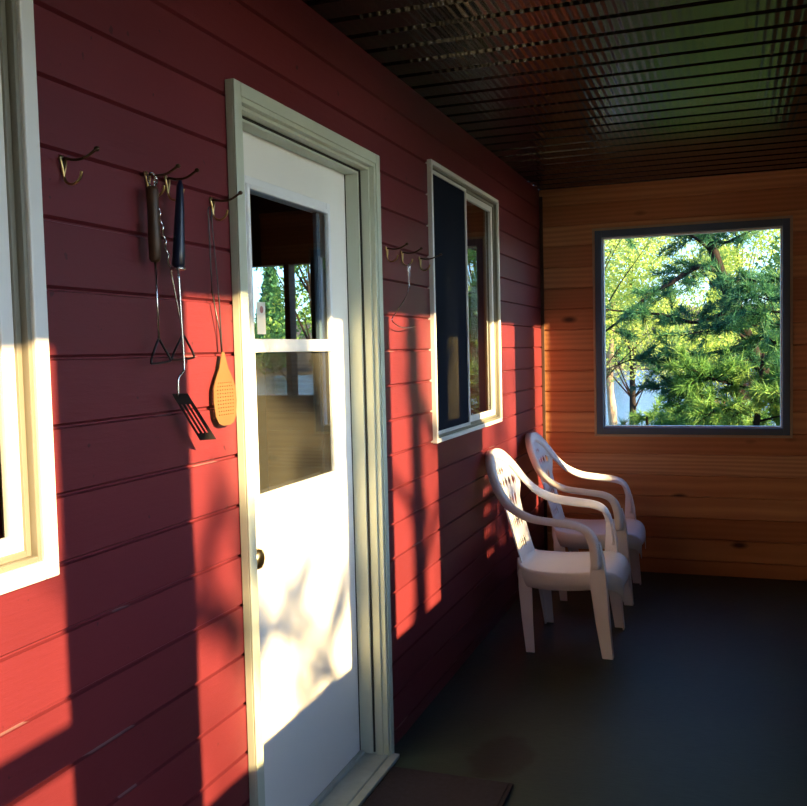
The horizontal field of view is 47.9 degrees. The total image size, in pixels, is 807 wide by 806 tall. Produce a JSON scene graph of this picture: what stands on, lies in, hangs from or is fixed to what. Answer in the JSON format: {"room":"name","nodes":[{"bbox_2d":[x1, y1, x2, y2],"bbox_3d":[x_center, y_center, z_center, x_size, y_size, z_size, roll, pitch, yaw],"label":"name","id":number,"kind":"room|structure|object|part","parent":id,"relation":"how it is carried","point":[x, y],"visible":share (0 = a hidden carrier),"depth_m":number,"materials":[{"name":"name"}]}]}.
{"room":"enclosed porch","nodes":[
{"label":"enclosed porch","id":0,"kind":"room"},
{"bbox_2d":[0,0,544,805],"bbox_3d":[-0.537,0.102,2.179,0.160,2.466,8.116,0,3,20],"label":"wall","id":1,"kind":"structure","parent":0,"point":[122,670],"depth_m":2.06,"materials":[{"name":"red paint"}]},
{"bbox_2d":[0,0,59,594],"bbox_3d":[-0.861,-0.274,1.099,0.075,1.244,1.116,0,3,20],"label":"window","id":2,"kind":"structure","parent":1,"relation":"in","point":[29,553],"depth_m":1.58,"materials":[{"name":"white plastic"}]},
{"bbox_3d":[-0.787,-0.288,1.301,0.016,1.136,0.577,0,3,20],"label":"sash","id":3,"kind":"part","parent":2,"relation":"part of","materials":[{"name":"white plastic"}]},
{"bbox_2d":[58,146,99,185],"bbox_3d":[-0.593,-0.434,1.665,0.087,0.066,0.021,0,3,20],"label":"coat hook","id":4,"kind":"object","parent":1,"relation":"attached to","point":[61,158],"visible":1,"depth_m":1.67,"materials":[{"name":"gold metal"}]},
{"bbox_3d":[-0.593,-0.456,1.664,0.087,0.022,0.010,0,3,20],"label":"arm","id":5,"kind":"part","parent":4,"relation":"part of","materials":[{"name":"gold metal"}]},
{"bbox_2d":[144,164,180,196],"bbox_3d":[-0.505,-0.466,1.909,0.087,0.066,0.021,0,3,20],"label":"coat hook","id":6,"kind":"object","parent":1,"relation":"attached to","point":[176,165],"visible":0.66,"depth_m":1.91,"materials":[{"name":"gold metal"}]},
{"bbox_2d":[146,172,171,364],"bbox_3d":[-0.519,-0.282,1.902,0.027,0.403,0.075,0,3,20],"label":"fork","id":7,"kind":"object","parent":6,"relation":"hanging from","point":[152,192],"visible":1,"depth_m":1.89,"materials":[{"name":"brown wood"}]},
{"bbox_3d":[-0.522,-0.373,1.896,0.027,0.156,0.026,0,3,20],"label":"handle","id":8,"kind":"part","parent":7,"relation":"part of","materials":[{"name":"brown wood"}]},
{"bbox_3d":[-0.506,-0.488,1.907,0.087,0.022,0.010,0,3,20],"label":"arm","id":9,"kind":"part","parent":6,"relation":"part of","materials":[{"name":"gold metal"}]},
{"bbox_2d":[153,175,194,360],"bbox_3d":[-0.500,-0.288,1.979,0.016,0.390,0.137,0,3,20],"label":"fork","id":10,"kind":"object","parent":6,"relation":"hanging from","point":[154,176],"visible":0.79,"depth_m":1.98,"materials":[{"name":"silver metal"}]},
{"bbox_2d":[164,168,199,200],"bbox_3d":[-0.481,-0.474,1.976,0.087,0.066,0.021,0,3,20],"label":"coat hook","id":11,"kind":"object","parent":1,"relation":"attached to","point":[166,178],"visible":0.96,"depth_m":1.98,"materials":[{"name":"gold metal"}]},
{"bbox_3d":[-0.482,-0.496,1.975,0.087,0.022,0.010,0,3,20],"label":"arm","id":12,"kind":"part","parent":11,"relation":"part of","materials":[{"name":"gold metal"}]},
{"bbox_2d":[171,180,215,439],"bbox_3d":[-0.471,-0.200,1.996,0.032,0.571,0.115,0,4,29],"label":"spatula","id":13,"kind":"object","parent":11,"relation":"hanging from","point":[178,251],"visible":1,"depth_m":1.97,"materials":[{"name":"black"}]},
{"bbox_3d":[-0.488,-0.387,1.966,0.029,0.192,0.039,0,3,20],"label":"handle","id":14,"kind":"part","parent":13,"relation":"part of","materials":[{"name":"blue"}]},
{"bbox_3d":[-0.463,0.031,2.008,0.020,0.109,0.116,1,4,31],"label":"blade","id":15,"kind":"part","parent":13,"relation":"part of","materials":[{"name":"black metal"}]},
{"bbox_2d":[209,191,242,220],"bbox_3d":[-0.419,-0.466,2.149,0.087,0.066,0.021,0,3,20],"label":"coat hook","id":16,"kind":"object","parent":1,"relation":"attached to","point":[211,199],"visible":0.99,"depth_m":2.15,"materials":[{"name":"gold metal"}]},
{"bbox_2d":[207,206,236,425],"bbox_3d":[-0.436,-0.206,2.180,0.007,0.520,0.104,0,3,20],"label":"fly swatter","id":17,"kind":"object","parent":16,"relation":"hanging from","point":[224,375],"visible":1,"depth_m":2.18,"materials":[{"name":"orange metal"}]},
{"bbox_3d":[-0.447,-0.285,2.155,0.003,0.358,0.044,0,3,20],"label":"wire handle","id":18,"kind":"part","parent":17,"relation":"part of","materials":[{"name":"grey metal"}]},
{"bbox_3d":[-0.419,-0.487,2.148,0.087,0.022,0.010,0,3,20],"label":"arm","id":19,"kind":"part","parent":16,"relation":"part of","materials":[{"name":"gold metal"}]},
{"bbox_2d":[225,78,399,805],"bbox_3d":[-0.296,0.236,2.761,0.207,2.121,0.981,0,3,20],"label":"door","id":20,"kind":"structure","parent":1,"relation":"in","point":[311,413],"depth_m":2.88,"materials":[{"name":"white"}]},
{"bbox_3d":[-0.408,0.418,2.437,0.066,0.058,0.058,0,3,20],"label":"knob","id":21,"kind":"part","parent":20,"relation":"part of","materials":[{"name":"gold metal"}]},
{"bbox_3d":[-0.340,-0.180,2.741,0.041,0.915,0.584,0,3,20],"label":"lite frame","id":22,"kind":"part","parent":20,"relation":"part of","materials":[{"name":"white"}]},
{"bbox_2d":[385,243,408,261],"bbox_3d":[-0.023,-0.538,3.248,0.087,0.066,0.021,0,3,20],"label":"coat hook","id":23,"kind":"object","parent":1,"relation":"attached to","point":[386,248],"visible":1,"depth_m":3.25,"materials":[{"name":"gold metal"}]},
{"bbox_3d":[-0.023,-0.560,3.246,0.087,0.022,0.010,0,3,20],"label":"arm","id":24,"kind":"part","parent":23,"relation":"part of","materials":[{"name":"gold metal"}]},
{"bbox_2d":[400,247,422,265],"bbox_3d":[0.031,-0.548,3.398,0.087,0.066,0.021,0,3,20],"label":"coat hook","id":25,"kind":"object","parent":1,"relation":"attached to","point":[421,248],"visible":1,"depth_m":3.40,"materials":[{"name":"gold metal"}]},
{"bbox_2d":[391,263,414,327],"bbox_3d":[-0.002,-0.398,3.345,0.004,0.244,0.251,0,3,20],"label":"wire","id":26,"kind":"object","parent":25,"relation":"hanging from","point":[408,263],"visible":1,"depth_m":3.40,"materials":[{"name":"silver metal"}]},
{"bbox_3d":[0.031,-0.569,3.397,0.087,0.022,0.010,0,3,20],"label":"arm","id":27,"kind":"part","parent":25,"relation":"part of","materials":[{"name":"gold metal"}]},
{"bbox_2d":[418,253,441,270],"bbox_3d":[0.107,-0.557,3.594,0.097,0.066,0.021,0,3,20],"label":"coat hook","id":28,"kind":"object","parent":1,"relation":"attached to","point":[440,254],"visible":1,"depth_m":3.60,"materials":[{"name":"gold metal"}]},
{"bbox_3d":[0.107,-0.578,3.592,0.097,0.022,0.010,0,3,20],"label":"arm","id":29,"kind":"part","parent":28,"relation":"part of","materials":[{"name":"gold metal"}]},
{"bbox_2d":[425,159,501,443],"bbox_3d":[0.286,-0.448,4.282,0.075,1.166,1.144,0,3,20],"label":"window","id":30,"kind":"structure","parent":1,"relation":"in","point":[448,193],"depth_m":4.10,"materials":[{"name":"white plastic"}]},
{"bbox_3d":[0.208,-0.432,4.023,0.014,1.106,0.544,0,3,20],"label":"screen frame","id":31,"kind":"part","parent":30,"relation":"part of","materials":[{"name":"white plastic"}]},
{"bbox_3d":[0.373,-0.464,4.520,0.016,1.090,0.559,0,3,20],"label":"sash","id":32,"kind":"part","parent":30,"relation":"part of","materials":[{"name":"white plastic"}]},
{"bbox_2d":[250,195,313,260],"bbox_3d":[-2.540,0.078,2.963,4.139,2.720,8.436,0,3,20],"label":"wall","id":33,"kind":"structure","parent":0,"point":[278,230],"depth_m":6.65,"materials":[{"name":"brown wood"}]},
{"bbox_2d":[252,257,315,338],"bbox_3d":[-0.923,-0.537,6.746,0.660,1.040,0.102,0,3,20],"label":"window","id":34,"kind":"structure","parent":33,"relation":"in","point":[288,264],"depth_m":6.66,"materials":[{"name":"brown wood"}]},
{"bbox_2d":[302,0,806,189],"bbox_3d":[0.457,-1.212,1.734,2.340,0.160,8.516,0,3,20],"label":"ceiling","id":35,"kind":"structure","parent":0,"point":[565,93],"depth_m":3.43,"materials":[{"name":"black"}]},
{"bbox_2d":[311,571,806,805],"bbox_3d":[0.444,1.389,1.910,2.180,0.120,8.396,0,3,20],"label":"floor","id":36,"kind":"structure","parent":0,"point":[701,700],"depth_m":3.68,"materials":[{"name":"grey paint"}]},
{"bbox_2d":[363,767,512,805],"bbox_3d":[0.036,1.285,2.714,0.423,0.016,0.762,0,3,20],"label":"doormat","id":37,"kind":"object","parent":36,"relation":"on","point":[400,786],"visible":1,"depth_m":2.95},
{"bbox_2d":[485,448,629,659],"bbox_3d":[0.760,0.701,4.501,0.676,0.944,0.652,0,3,20],"label":"plastic chair","id":38,"kind":"object","parent":36,"relation":"on","point":[599,571],"visible":1,"depth_m":4.37,"materials":[{"name":"white plastic"}]},
{"bbox_3d":[0.543,0.519,4.567,0.165,0.500,0.450,0,3,20],"label":"backrest","id":39,"kind":"part","parent":38,"relation":"part of","materials":[{"name":"white plastic"}]},
{"bbox_3d":[0.584,0.993,4.360,0.057,0.385,0.128,-3,4,-30],"label":"leg","id":40,"kind":"part","parent":38,"relation":"part of","materials":[{"name":"white plastic"}]},
{"bbox_3d":[0.726,0.967,4.754,0.128,0.385,0.057,-3,3,-20],"label":"leg","id":41,"kind":"part","parent":38,"relation":"part of","materials":[{"name":"white plastic"}]},
{"bbox_3d":[0.713,0.489,4.503,0.588,0.518,0.652,0,3,20],"label":"arm frame","id":42,"kind":"part","parent":38,"relation":"part of","materials":[{"name":"white plastic"}]},
{"bbox_3d":[0.843,0.836,4.480,0.506,0.189,0.490,0,3,20],"label":"seat","id":43,"kind":"part","parent":38,"relation":"part of","materials":[{"name":"white plastic"}]},
{"bbox_3d":[0.917,0.914,4.204,0.102,0.545,0.062,0,3,20],"label":"leg","id":44,"kind":"part","parent":38,"relation":"part of","materials":[{"name":"white plastic"}]},
{"bbox_3d":[1.079,0.884,4.652,0.102,0.545,0.062,0,3,20],"label":"leg","id":45,"kind":"part","parent":38,"relation":"part of","materials":[{"name":"white plastic"}]},
{"bbox_2d":[525,432,645,605],"bbox_3d":[1.071,0.644,5.365,0.676,0.944,0.652,0,3,20],"label":"plastic chair","id":46,"kind":"object","parent":36,"relation":"on","point":[631,533],"visible":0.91,"depth_m":5.27,"materials":[{"name":"white plastic"}]},
{"bbox_3d":[0.855,0.463,5.431,0.165,0.500,0.450,0,3,20],"label":"backrest","id":47,"kind":"part","parent":46,"relation":"part of","materials":[{"name":"white plastic"}]},
{"bbox_3d":[0.895,0.936,5.224,0.057,0.385,0.128,-3,4,-30],"label":"leg","id":48,"kind":"part","parent":46,"relation":"part of","materials":[{"name":"white plastic"}]},
{"bbox_3d":[1.037,0.911,5.617,0.128,0.385,0.057,-3,3,-20],"label":"leg","id":49,"kind":"part","parent":46,"relation":"part of","materials":[{"name":"white plastic"}]},
{"bbox_3d":[1.025,0.432,5.367,0.588,0.518,0.652,0,3,20],"label":"arm frame","id":50,"kind":"part","parent":46,"relation":"part of","materials":[{"name":"white plastic"}]},
{"bbox_3d":[1.154,0.779,5.343,0.506,0.189,0.490,0,3,20],"label":"seat","id":51,"kind":"part","parent":46,"relation":"part of","materials":[{"name":"white plastic"}]},
{"bbox_3d":[1.228,0.857,5.067,0.102,0.545,0.062,0,3,20],"label":"leg","id":52,"kind":"part","parent":46,"relation":"part of","materials":[{"name":"white plastic"}]},
{"bbox_3d":[1.390,0.828,5.516,0.102,0.545,0.062,0,3,20],"label":"leg","id":53,"kind":"part","parent":46,"relation":"part of","materials":[{"name":"white plastic"}]},
{"bbox_2d":[542,175,806,580],"bbox_3d":[1.829,-0.156,5.706,1.900,2.466,0.140,0,3,20],"label":"wall","id":54,"kind":"structure","parent":0,"point":[713,506],"depth_m":5.69,"materials":[{"name":"brown wood"}]},
{"bbox_2d":[539,197,547,550],"bbox_3d":[0.919,-0.129,5.954,0.020,2.419,0.011,0,3,20],"label":"trim","id":55,"kind":"structure","parent":54,"relation":"attached to","point":[540,198],"depth_m":5.93,"materials":[{"name":"brown wood"}]},
{"bbox_2d":[539,168,806,196],"bbox_3d":[1.773,-1.360,5.563,1.900,0.039,0.015,0,3,20],"label":"trim","id":56,"kind":"structure","parent":54,"relation":"attached to","point":[792,172],"depth_m":5.59,"materials":[{"name":"brown wood"}]},
{"bbox_2d":[592,215,792,437],"bbox_3d":[1.789,-0.453,5.672,1.179,1.328,0.114,0,3,20],"label":"window","id":57,"kind":"structure","parent":54,"relation":"in","point":[784,223],"depth_m":5.60,"materials":[{"name":"grey plastic"}]},
{"label":"outside","id":58,"kind":"structure","parent":0,"visible":0},
{"bbox_2d":[254,304,763,370],"bbox_3d":[71.529,-18.010,202.010,400.000,15.600,210.000,0,3,20],"label":"shore","id":59,"kind":"structure","parent":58,"point":[298,333],"depth_m":175.66,"materials":[{"name":"green plant"}]},
{"bbox_2d":[254,266,284,338],"bbox_3d":[-18.765,-11.784,128.604,7.499,15.870,7.306,1,4,38],"label":"fir","id":60,"kind":"object","parent":59,"relation":"on","point":[270,278],"visible":0.33,"depth_m":127.41,"materials":[{"name":"green plant"}]},
{"bbox_2d":[606,295,628,364],"bbox_3d":[27.204,-9.558,116.442,4.754,10.327,4.880,-2,3,-2],"label":"fir","id":61,"kind":"object","parent":59,"relation":"on","point":[617,354],"visible":0.06,"depth_m":115.30,"materials":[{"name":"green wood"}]},
{"bbox_2d":[656,285,686,356],"bbox_3d":[33.176,-9.664,113.012,5.038,10.662,4.908,-4,4,-35],"label":"fir","id":62,"kind":"object","parent":59,"relation":"on","point":[671,285],"visible":0.05,"depth_m":112.33,"materials":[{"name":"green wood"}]},
{"bbox_2d":[698,250,735,361],"bbox_3d":[39.559,-11.965,113.630,7.138,15.106,6.954,-1,3,12],"label":"fir","id":63,"kind":"object","parent":59,"relation":"on","point":[712,282],"visible":0.07,"depth_m":112.71,"materials":[{"name":"green plant"}]},
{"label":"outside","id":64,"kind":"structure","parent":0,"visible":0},
{"bbox_2d":[606,370,775,425],"bbox_3d":[27.732,-2.302,80.378,400.000,0.001,130.000,0,3,20],"label":"lake","id":65,"kind":"structure","parent":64,"point":[622,400],"depth_m":51.24,"materials":[{"name":"blue liquid"}]},
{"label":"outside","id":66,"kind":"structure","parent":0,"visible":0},
{"bbox_2d":[652,229,779,419],"bbox_3d":[8.880,-2.471,24.520,4.406,7.810,4.737,-2,3,-5],"label":"broadleaf tree","id":67,"kind":"object","parent":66,"point":[736,257],"visible":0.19,"depth_m":23.69,"materials":[{"name":"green plant"}]},
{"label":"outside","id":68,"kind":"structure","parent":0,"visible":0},
{"bbox_3d":[-1.026,2.889,0.560,120.000,1.490,60.000,0,3,20],"label":"ground","id":69,"kind":"structure","parent":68,"visible":0},
{"bbox_2d":[254,264,311,338],"bbox_3d":[-2.162,-2.995,20.966,5.098,9.252,5.852,-1,3,-2],"label":"broadleaf tree","id":70,"kind":"object","parent":69,"relation":"on","point":[304,283],"visible":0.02,"depth_m":21.81,"materials":[{"name":"green plant"}]},
{"bbox_2d":[605,235,695,384],"bbox_3d":[4.229,-2.454,20.907,4.737,7.810,4.406,-1,3,3],"label":"broadleaf tree","id":71,"kind":"object","parent":69,"relation":"on","point":[607,323],"visible":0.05,"depth_m":20.36,"materials":[{"name":"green plant"}]},
{"bbox_2d":[605,237,716,424],"bbox_3d":[5.519,-1.940,23.410,5.372,7.839,5.293,0,3,20],"label":"tree","id":72,"kind":"object","parent":69,"relation":"on","point":[612,413],"visible":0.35,"depth_m":23.18,"materials":[{"name":"green plant"}]},
{"bbox_2d":[611,400,720,424],"bbox_3d":[2.489,0.747,9.291,1.860,1.825,1.104,0,4,25],"label":"young pine","id":73,"kind":"object","parent":69,"relation":"on","point":[660,414],"visible":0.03,"depth_m":9.11,"materials":[{"name":"green plant"}]},
{"bbox_2d":[605,230,779,425],"bbox_3d":[2.786,-1.139,8.624,2.817,5.560,1.530,0,3,20],"label":"pine tree","id":74,"kind":"object","parent":69,"relation":"on","point":[736,321],"visible":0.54,"depth_m":8.66,"materials":[{"name":"green plant"}]},
{"bbox_2d":[626,392,775,425],"bbox_3d":[3.313,0.731,9.803,2.154,1.758,1.268,0,3,15],"label":"young pine","id":75,"kind":"object","parent":69,"relation":"on","point":[636,418],"visible":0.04,"depth_m":10.03,"materials":[{"name":"green plant"}]},
{"bbox_2d":[648,340,779,425],"bbox_3d":[3.215,0.521,8.221,2.127,2.262,1.442,0,4,26],"label":"young pine","id":76,"kind":"object","parent":69,"relation":"on","point":[702,401],"visible":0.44,"depth_m":8.18,"materials":[{"name":"green plant"}]},
{"bbox_2d":[734,235,779,373],"bbox_3d":[7.621,-1.660,15.685,3.476,6.308,3.990,-2,3,-4],"label":"broadleaf tree","id":77,"kind":"object","parent":69,"relation":"on","point":[776,255],"visible":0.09,"depth_m":15.66,"materials":[{"name":"green plant"}]},
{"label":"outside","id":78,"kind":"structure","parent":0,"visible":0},
{"bbox_2d":[605,237,716,424],"bbox_3d":[7.402,-2.998,29.806,5.210,8.591,4.847,-3,4,-29],"label":"broadleaf tree","id":79,"kind":"object","parent":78,"point":[633,404],"visible":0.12,"depth_m":29.98,"materials":[{"name":"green plant"}]},
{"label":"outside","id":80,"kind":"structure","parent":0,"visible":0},
{"bbox_2d":[740,371,764,404],"bbox_3d":[5.968,-0.159,15.516,0.708,0.821,0.774,0,3,20],"label":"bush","id":81,"kind":"object","parent":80,"point":[743,390],"visible":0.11,"depth_m":15.45,"materials":[{"name":"green plant"}]}
]}

